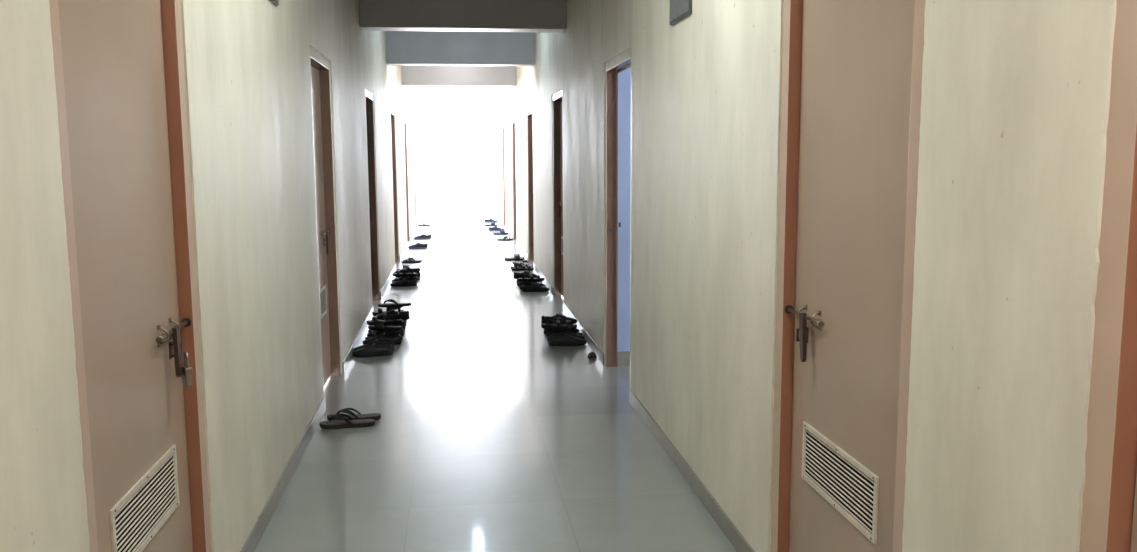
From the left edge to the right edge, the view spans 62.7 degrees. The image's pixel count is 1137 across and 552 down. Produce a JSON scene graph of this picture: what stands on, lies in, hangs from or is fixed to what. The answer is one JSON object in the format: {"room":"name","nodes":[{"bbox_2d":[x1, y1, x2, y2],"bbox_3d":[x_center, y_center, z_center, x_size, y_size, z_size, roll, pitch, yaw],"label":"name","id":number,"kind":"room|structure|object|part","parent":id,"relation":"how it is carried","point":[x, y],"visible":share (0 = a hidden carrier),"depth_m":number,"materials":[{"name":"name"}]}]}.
{"room":"dormitory corridor","nodes":[
{"label":"dormitory corridor","id":0,"kind":"room"},
{"bbox_2d":[0,0,419,551],"bbox_3d":[-1.668,-1.003,7.080,0.080,3.000,26.600,-1,7,-7],"label":"wall","id":1,"kind":"structure","parent":0,"point":[247,62],"depth_m":3.15,"materials":[{"name":"beige paint"}]},
{"bbox_2d":[49,0,211,551],"bbox_3d":[-1.066,0.114,2.280,0.072,2.003,0.926,-1,7,-7],"label":"door","id":2,"kind":"structure","parent":1,"relation":"in","point":[119,69],"depth_m":2.29,"materials":[{"name":"beige wood"}]},
{"bbox_2d":[109,444,178,551],"bbox_3d":[-1.062,0.584,2.361,0.006,0.174,0.495,-1,7,-7],"label":"vent grille","id":3,"kind":"object","parent":2,"relation":"attached to","point":[139,513],"depth_m":2.35,"materials":[{"name":"white plastic"}]},
{"bbox_2d":[182,352,192,386],"bbox_3d":[-1.052,0.255,2.573,0.020,0.094,0.050,-6,9,-35],"label":"padlock","id":4,"kind":"object","parent":2,"relation":"hanging from","point":[187,373],"visible":1,"depth_m":2.56,"materials":[{"name":"metal"}]},
{"bbox_2d":[270,0,278,5],"bbox_3d":[-1.236,-1.256,3.861,0.014,0.220,0.320,-1,7,-7],"label":"sign plate","id":5,"kind":"object","parent":1,"relation":"attached to","point":[276,2],"visible":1,"depth_m":3.98,"materials":[{"name":"grey"}]},
{"bbox_2d":[310,46,341,391],"bbox_3d":[-1.477,-0.301,5.523,0.093,2.003,0.906,-1,7,-7],"label":"door","id":6,"kind":"structure","parent":1,"relation":"in","point":[319,65],"depth_m":5.83,"materials":[{"name":"brown wood"}]},
{"bbox_3d":[-1.506,-0.271,5.522,0.034,1.919,0.761,-1,7,-7],"label":"panel","id":7,"kind":"part","parent":6,"relation":"part of","materials":[{"name":"beige wood"}]},
{"bbox_2d":[320,284,326,318],"bbox_3d":[-1.486,0.169,5.602,0.006,0.174,0.495,-1,7,-7],"label":"vent grille","id":8,"kind":"object","parent":6,"relation":"attached to","point":[323,295],"depth_m":5.73,"materials":[{"name":"white plastic"}]},
{"bbox_2d":[240,219,419,551],"bbox_3d":[-1.617,0.445,7.272,0.011,0.078,26.598,-1,7,-7],"label":"baseboard","id":9,"kind":"structure","parent":1,"relation":"attached to","point":[253,539],"depth_m":4.22,"materials":[{"name":"grey tile"}]},
{"bbox_2d":[365,89,379,300],"bbox_3d":[-1.868,-0.706,8.683,0.094,2.003,0.906,-1,7,-7],"label":"door","id":10,"kind":"structure","parent":1,"relation":"in","point":[369,96],"depth_m":9.05,"materials":[{"name":"brown wood"}]},
{"bbox_3d":[-1.900,-0.675,8.682,0.030,1.919,0.761,-1,7,-7],"label":"panel","id":11,"kind":"part","parent":10,"relation":"part of","materials":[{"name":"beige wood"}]},
{"bbox_2d":[391,109,398,261],"bbox_3d":[-2.276,-1.128,11.981,0.094,2.003,0.906,-1,7,-7],"label":"door","id":12,"kind":"structure","parent":1,"relation":"in","point":[392,110],"depth_m":12.36,"materials":[{"name":"brown wood"}]},
{"bbox_2d":[404,119,409,240],"bbox_3d":[-2.656,-1.521,15.053,0.094,2.003,0.906,-1,7,-7],"label":"door","id":13,"kind":"structure","parent":1,"relation":"in","point":[405,126],"depth_m":15.43,"materials":[{"name":"brown wood"}]},
{"bbox_2d":[413,126,416,226],"bbox_3d":[-3.045,-1.924,18.203,0.094,2.003,0.906,-1,7,-7],"label":"door","id":14,"kind":"structure","parent":1,"relation":"in","point":[413,126],"depth_m":18.59,"materials":[{"name":"brown wood"}]},
{"bbox_2d":[254,220,736,551],"bbox_3d":[0.606,0.487,7.552,4.644,0.100,26.600,-1,7,-7],"label":"floor","id":15,"kind":"structure","parent":0,"point":[489,435],"depth_m":4.54,"materials":[{"name":"tile"}]},
{"bbox_2d":[319,414,374,429],"bbox_3d":[-1.158,0.755,4.890,0.285,0.066,0.097,-1,7,-9],"label":"flip flop","id":16,"kind":"object","parent":15,"relation":"on","point":[344,422],"visible":1,"depth_m":4.87,"materials":[{"name":"brown rubber"}]},
{"bbox_2d":[327,408,380,420],"bbox_3d":[-1.149,0.741,5.001,0.285,0.066,0.097,-1,7,-5],"label":"flip flop","id":17,"kind":"object","parent":15,"relation":"on","point":[376,416],"visible":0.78,"depth_m":4.99,"materials":[{"name":"brown rubber"}]},
{"bbox_2d":[352,343,392,356],"bbox_3d":[-1.396,0.518,6.633,0.288,0.093,0.105,-1,7,-6],"label":"shoe","id":18,"kind":"object","parent":15,"relation":"on","point":[372,350],"visible":1,"depth_m":6.60,"materials":[{"name":"black rubber"}]},
{"bbox_2d":[354,339,393,350],"bbox_3d":[-1.408,0.501,6.767,0.288,0.093,0.105,-1,7,-9],"label":"shoe","id":19,"kind":"object","parent":15,"relation":"on","point":[372,341],"visible":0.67,"depth_m":6.74,"materials":[{"name":"black rubber"}]},
{"bbox_2d":[363,332,400,344],"bbox_3d":[-1.403,0.468,7.022,0.288,0.093,0.105,-1,7,-3],"label":"shoe","id":20,"kind":"object","parent":15,"relation":"on","point":[382,338],"visible":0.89,"depth_m":6.99,"materials":[{"name":"black"}]},
{"bbox_2d":[365,331,402,339],"bbox_3d":[-1.415,0.452,7.155,0.282,0.092,0.109,-1,7,-9],"label":"sandal","id":21,"kind":"object","parent":15,"relation":"on","point":[382,332],"visible":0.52,"depth_m":7.12,"materials":[{"name":"black rubber"}]},
{"bbox_2d":[368,319,401,330],"bbox_3d":[-1.396,0.372,7.107,0.270,0.079,0.104,1,7,9],"label":"slipper","id":22,"kind":"object","parent":21,"relation":"on","point":[380,325],"visible":1,"depth_m":7.08,"materials":[{"name":"black rubber"}]},
{"bbox_2d":[367,328,403,336],"bbox_3d":[-1.433,0.433,7.298,0.288,0.093,0.105,0,7,-1],"label":"shoe","id":23,"kind":"object","parent":15,"relation":"on","point":[400,332],"visible":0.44,"depth_m":7.27,"materials":[{"name":"black"}]},
{"bbox_2d":[366,312,402,324],"bbox_3d":[-1.444,0.336,7.339,0.282,0.092,0.109,-2,8,-13],"label":"sandal","id":24,"kind":"object","parent":23,"relation":"on","point":[385,317],"visible":0.84,"depth_m":7.32,"materials":[{"name":"rubber"}]},
{"bbox_2d":[368,324,403,332],"bbox_3d":[-1.456,0.414,7.451,0.282,0.092,0.109,-2,7,-12],"label":"sandal","id":25,"kind":"object","parent":15,"relation":"on","point":[369,331],"visible":0.17,"depth_m":7.42,"materials":[{"name":"black rubber"}]},
{"bbox_2d":[390,278,416,286],"bbox_3d":[-1.800,0.063,10.192,0.288,0.093,0.105,-1,7,-7],"label":"shoe","id":26,"kind":"object","parent":15,"relation":"on","point":[402,282],"visible":1,"depth_m":10.16,"materials":[{"name":"black"}]},
{"bbox_2d":[392,276,417,282],"bbox_3d":[-1.813,0.045,10.336,0.282,0.092,0.109,-2,7,-11],"label":"sandal","id":27,"kind":"object","parent":15,"relation":"on","point":[410,277],"visible":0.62,"depth_m":10.31,"materials":[{"name":"rubber"}]},
{"bbox_2d":[392,268,417,276],"bbox_3d":[-1.800,-0.043,10.296,0.282,0.092,0.109,-1,7,-3],"label":"sandal","id":28,"kind":"object","parent":27,"relation":"on","point":[398,274],"visible":1,"depth_m":10.26,"materials":[{"name":"rubber"}]},
{"bbox_2d":[401,258,420,262],"bbox_3d":[-2.095,-0.204,12.415,0.270,0.058,0.094,-1,7,-7],"label":"flip flop","id":29,"kind":"object","parent":15,"relation":"on","point":[411,260],"visible":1,"depth_m":12.39,"materials":[{"name":"black rubber"}]},
{"bbox_2d":[408,243,426,248],"bbox_3d":[-2.318,-0.468,14.336,0.288,0.093,0.105,-1,7,-7],"label":"shoe","id":30,"kind":"object","parent":15,"relation":"on","point":[415,246],"visible":1,"depth_m":14.30,"materials":[{"name":"grey"}]},
{"bbox_2d":[413,234,429,238],"bbox_3d":[-2.508,-0.676,15.962,0.288,0.093,0.105,-1,7,-5],"label":"shoe","id":31,"kind":"object","parent":15,"relation":"on","point":[421,236],"visible":1,"depth_m":15.93,"materials":[{"name":"black"}]},
{"bbox_2d":[485,218,497,222],"bbox_3d":[-1.640,-1.182,19.853,0.288,0.093,0.105,-1,7,-7],"label":"shoe","id":32,"kind":"object","parent":15,"relation":"on","point":[491,219],"visible":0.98,"depth_m":19.82,"materials":[{"name":"black"}]},
{"bbox_2d":[489,226,503,230],"bbox_3d":[-1.359,-0.892,17.589,0.288,0.093,0.105,-1,7,-9],"label":"shoe","id":33,"kind":"object","parent":15,"relation":"on","point":[496,228],"visible":0.97,"depth_m":17.55,"materials":[{"name":"black"}]},
{"bbox_2d":[494,230,508,234],"bbox_3d":[-1.213,-0.785,16.813,0.270,0.079,0.104,-1,7,-7],"label":"slipper","id":34,"kind":"object","parent":15,"relation":"on","point":[502,231],"visible":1,"depth_m":16.78,"materials":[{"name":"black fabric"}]},
{"bbox_2d":[497,237,512,240],"bbox_3d":[-1.067,-0.623,15.630,0.270,0.058,0.094,-1,7,-7],"label":"flip flop","id":35,"kind":"object","parent":15,"relation":"on","point":[503,239],"visible":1,"depth_m":15.60,"materials":[{"name":"black rubber"}]},
{"bbox_2d":[505,255,524,260],"bbox_3d":[-0.726,-0.249,12.626,0.270,0.079,0.104,-1,7,-6],"label":"slipper","id":36,"kind":"object","parent":15,"relation":"on","point":[517,257],"visible":0.97,"depth_m":12.60,"materials":[{"name":"black rubber"}]},
{"bbox_2d":[510,262,532,267],"bbox_3d":[-0.585,-0.131,11.652,0.282,0.092,0.109,-2,7,-11],"label":"sandal","id":37,"kind":"object","parent":15,"relation":"on","point":[513,262],"visible":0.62,"depth_m":11.64,"materials":[{"name":"rubber"}]},
{"bbox_2d":[511,263,533,270],"bbox_3d":[-0.564,-0.114,11.516,0.282,0.092,0.109,-1,7,-7],"label":"sandal","id":38,"kind":"object","parent":15,"relation":"on","point":[529,268],"visible":1,"depth_m":11.48,"materials":[{"name":"rubber"}]},
{"bbox_2d":[519,281,545,287],"bbox_3d":[-0.388,0.078,10.012,0.288,0.093,0.105,-1,7,-9],"label":"shoe","id":39,"kind":"object","parent":15,"relation":"on","point":[520,282],"visible":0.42,"depth_m":9.98,"materials":[{"name":"black"}]},
{"bbox_2d":[514,270,536,278],"bbox_3d":[-0.451,-0.020,10.053,0.288,0.094,0.105,-2,7,-11],"label":"shoe","id":40,"kind":"object","parent":39,"relation":"on","point":[516,275],"visible":0.66,"depth_m":10.01,"materials":[{"name":"black"}]},
{"bbox_2d":[520,282,545,289],"bbox_3d":[-0.375,0.097,9.870,0.282,0.092,0.109,-1,7,-4],"label":"sandal","id":41,"kind":"object","parent":15,"relation":"on","point":[525,283],"visible":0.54,"depth_m":9.84,"materials":[{"name":"rubber"}]},
{"bbox_2d":[518,273,544,281],"bbox_3d":[-0.392,0.010,9.826,0.282,0.092,0.109,0,7,0],"label":"sandal","id":42,"kind":"object","parent":41,"relation":"on","point":[531,278],"visible":1,"depth_m":9.79,"materials":[{"name":"rubber"}]},
{"bbox_2d":[522,283,548,291],"bbox_3d":[-0.343,0.114,9.729,0.288,0.093,0.105,-1,7,-7],"label":"shoe","id":43,"kind":"object","parent":15,"relation":"on","point":[535,287],"visible":1,"depth_m":9.69,"materials":[{"name":"black"}]},
{"bbox_2d":[544,329,579,333],"bbox_3d":[-0.056,0.412,7.405,0.288,0.093,0.105,-1,7,-7],"label":"shoe","id":44,"kind":"object","parent":15,"relation":"on","point":[546,331],"visible":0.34,"depth_m":7.36,"materials":[{"name":"black"}]},
{"bbox_2d":[546,329,581,337],"bbox_3d":[-0.032,0.432,7.252,0.282,0.092,0.109,-1,7,-5],"label":"sandal","id":45,"kind":"object","parent":15,"relation":"on","point":[554,330],"visible":0.36,"depth_m":7.22,"materials":[{"name":"rubber"}]},
{"bbox_2d":[541,312,576,323],"bbox_3d":[-0.071,0.331,7.311,0.288,0.094,0.105,-2,7,-11],"label":"shoe","id":46,"kind":"object","parent":45,"relation":"on","point":[564,318],"visible":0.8,"depth_m":7.28,"materials":[{"name":"black"}]},
{"bbox_2d":[547,330,584,341],"bbox_3d":[-0.020,0.449,7.115,0.288,0.093,0.105,-2,7,-10],"label":"shoe","id":47,"kind":"object","parent":15,"relation":"on","point":[560,334],"visible":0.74,"depth_m":7.09,"materials":[{"name":"black"}]},
{"bbox_2d":[541,316,576,329],"bbox_3d":[-0.072,0.357,7.115,0.282,0.092,0.109,1,8,13],"label":"sandal","id":48,"kind":"object","parent":47,"relation":"on","point":[557,325],"visible":1,"depth_m":7.08,"materials":[{"name":"rubber"}]},
{"bbox_2d":[548,333,585,345],"bbox_3d":[-0.008,0.469,6.960,0.288,0.093,0.105,-1,7,-7],"label":"shoe","id":49,"kind":"object","parent":15,"relation":"on","point":[566,340],"visible":1,"depth_m":6.92,"materials":[{"name":"black"}]},
{"bbox_2d":[588,352,596,358],"bbox_3d":[0.165,0.550,6.520,0.064,0.043,0.063,-7,10,-41],"label":"stopper","id":50,"kind":"object","parent":15,"relation":"on","point":[592,355],"visible":1,"depth_m":6.50,"materials":[{"name":"red rubber"}]},
{"bbox_3d":[-1.841,0.026,10.476,0.288,0.093,0.105,-1,7,-3],"label":"shoe","id":51,"kind":"object","parent":15,"relation":"on","visible":0},
{"bbox_2d":[394,266,419,273],"bbox_3d":[-1.813,-0.069,10.488,0.288,0.094,0.105,-2,7,-10],"label":"shoe","id":52,"kind":"object","parent":51,"relation":"on","point":[417,270],"visible":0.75,"depth_m":10.47,"materials":[{"name":"black"}]},
{"bbox_3d":[-1.475,0.394,7.603,0.288,0.093,0.105,-1,7,-7],"label":"shoe","id":53,"kind":"object","parent":15,"relation":"on","visible":0},
{"bbox_2d":[374,308,409,319],"bbox_3d":[-1.431,0.306,7.557,0.288,0.094,0.105,-1,7,-2],"label":"shoe","id":54,"kind":"object","parent":53,"relation":"on","point":[404,315],"visible":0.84,"depth_m":7.52,"materials":[{"name":"black"}]},
{"bbox_2d":[378,299,410,306],"bbox_3d":[-1.424,0.220,7.646,0.270,0.058,0.094,-2,8,-14],"label":"flip flop","id":55,"kind":"object","parent":54,"relation":"on","point":[394,304],"visible":1,"depth_m":7.62,"materials":[{"name":"black rubber"}]},
{"bbox_3d":[-1.493,0.376,7.740,0.288,0.093,0.105,-1,7,-3],"label":"shoe","id":56,"kind":"object","parent":15,"relation":"on","visible":0},
{"bbox_2d":[372,307,403,315],"bbox_3d":[-1.485,0.283,7.746,0.282,0.092,0.109,-1,7,-9],"label":"sandal","id":57,"kind":"object","parent":56,"relation":"on","point":[379,311],"visible":0.46,"depth_m":7.71,"materials":[{"name":"rubber"}]},
{"bbox_2d":[618,67,630,350],"bbox_3d":[1.678,-0.871,6.307,2.758,2.900,0.120,-1,7,-7],"label":"wall","id":58,"kind":"structure","parent":0,"point":[624,77],"depth_m":6.14,"materials":[{"name":"blue paint"}]},
{"bbox_2d":[618,351,629,365],"bbox_3d":[1.634,0.527,6.415,2.638,0.100,0.010,-1,7,-7],"label":"baseboard","id":59,"kind":"structure","parent":58,"relation":"attached to","point":[623,356],"depth_m":6.26,"materials":[{"name":"grey tile"}]},
{"bbox_2d":[497,0,1116,551],"bbox_3d":[0.125,-1.041,7.297,0.080,3.000,26.600,-1,7,-7],"label":"wall","id":60,"kind":"structure","parent":0,"point":[1015,94],"depth_m":2.00,"materials":[{"name":"beige paint"}]},
{"bbox_2d":[502,125,505,225],"bbox_3d":[-1.226,-1.963,18.423,0.094,2.003,0.906,-1,7,-7],"label":"door","id":61,"kind":"structure","parent":60,"relation":"in","point":[503,149],"depth_m":18.80,"materials":[{"name":"brown wood"}]},
{"bbox_2d":[512,119,516,239],"bbox_3d":[-0.837,-1.559,15.273,0.094,2.003,0.906,-1,7,-7],"label":"door","id":62,"kind":"structure","parent":60,"relation":"in","point":[513,120],"depth_m":15.65,"materials":[{"name":"brown wood"}]},
{"bbox_2d":[527,108,533,260],"bbox_3d":[-0.444,-1.152,12.093,0.094,2.003,0.906,-1,7,-7],"label":"door","id":63,"kind":"structure","parent":60,"relation":"in","point":[529,112],"depth_m":12.46,"materials":[{"name":"brown wood"}]},
{"bbox_2d":[552,90,563,297],"bbox_3d":[-0.052,-0.747,8.928,0.094,2.003,0.916,-1,7,-7],"label":"door","id":64,"kind":"structure","parent":60,"relation":"in","point":[557,97],"depth_m":9.27,"materials":[{"name":"brown wood"}]},
{"bbox_3d":[-0.020,-0.718,8.935,0.030,1.919,0.771,-1,7,-7],"label":"panel","id":65,"kind":"part","parent":64,"relation":"part of","materials":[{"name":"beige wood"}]},
{"bbox_2d":[561,236,562,254],"bbox_3d":[-0.038,-0.277,9.010,0.006,0.174,0.495,-1,7,-7],"label":"vent grille","id":66,"kind":"object","parent":64,"relation":"attached to","point":[561,236],"depth_m":9.20,"materials":[{"name":"white plastic"}]},
{"bbox_2d":[605,46,631,388],"bbox_3d":[0.765,-0.343,5.754,0.939,2.003,0.966,-1,7,-7],"label":"door","id":67,"kind":"structure","parent":60,"relation":"in","point":[622,61],"depth_m":6.10,"materials":[{"name":"brown wood"}]},
{"bbox_2d":[499,217,754,551],"bbox_3d":[0.090,0.409,7.478,0.011,0.078,26.598,-1,7,-7],"label":"baseboard","id":68,"kind":"structure","parent":60,"relation":"attached to","point":[726,525],"depth_m":4.18,"materials":[{"name":"grey tile"}]},
{"bbox_2d":[669,0,691,24],"bbox_3d":[0.476,-1.208,3.977,0.014,0.225,0.360,-1,7,-7],"label":"sign plate","id":69,"kind":"object","parent":60,"relation":"attached to","point":[679,9],"visible":1,"depth_m":3.98,"materials":[{"name":"grey metal"}]},
{"bbox_2d":[771,0,925,551],"bbox_3d":[0.735,0.080,2.470,0.072,2.003,0.891,-1,7,-7],"label":"door","id":70,"kind":"structure","parent":60,"relation":"in","point":[851,82],"depth_m":2.47,"materials":[{"name":"beige wood"}]},
{"bbox_2d":[802,421,878,544],"bbox_3d":[0.732,0.550,2.550,0.006,0.174,0.495,-1,7,-7],"label":"vent grille","id":71,"kind":"object","parent":70,"relation":"attached to","point":[847,483],"depth_m":2.51,"materials":[{"name":"white plastic"}]},
{"bbox_2d":[1079,0,1136,551],"bbox_3d":[0.911,0.263,1.043,0.072,2.003,0.901,-1,7,-7],"label":"door","id":72,"kind":"structure","parent":60,"relation":"in","point":[1109,514],"depth_m":1.42,"materials":[{"name":"beige wood"}]},
{"bbox_3d":[0.928,0.292,1.048,0.034,1.919,0.756,-1,7,-7],"label":"panel","id":73,"kind":"part","parent":72,"relation":"part of","materials":[{"name":"beige wood"}]},
{"bbox_3d":[-0.424,-2.215,4.108,1.886,0.150,20.750,-1,7,-7],"label":"ceiling","id":74,"kind":"structure","parent":0,"visible":0},
{"bbox_2d":[401,66,515,86],"bbox_3d":[-1.667,-3.165,14.223,1.726,0.535,0.230,-1,7,-7],"label":"beam","id":75,"kind":"structure","parent":74,"relation":"attached to","point":[437,76],"depth_m":14.13,"materials":[{"name":"white paint"}]},
{"bbox_2d":[385,31,534,65],"bbox_3d":[-1.263,-2.747,10.955,1.726,0.535,0.230,-1,7,-7],"label":"beam","id":76,"kind":"structure","parent":74,"relation":"attached to","point":[403,48],"depth_m":10.86,"materials":[{"name":"white paint"}]},
{"bbox_2d":[359,0,566,32],"bbox_3d":[-0.885,-2.356,7.902,1.726,0.535,0.230,-1,7,-7],"label":"beam","id":77,"kind":"structure","parent":74,"relation":"attached to","point":[543,16],"depth_m":7.82,"materials":[{"name":"white paint"}]}
]}

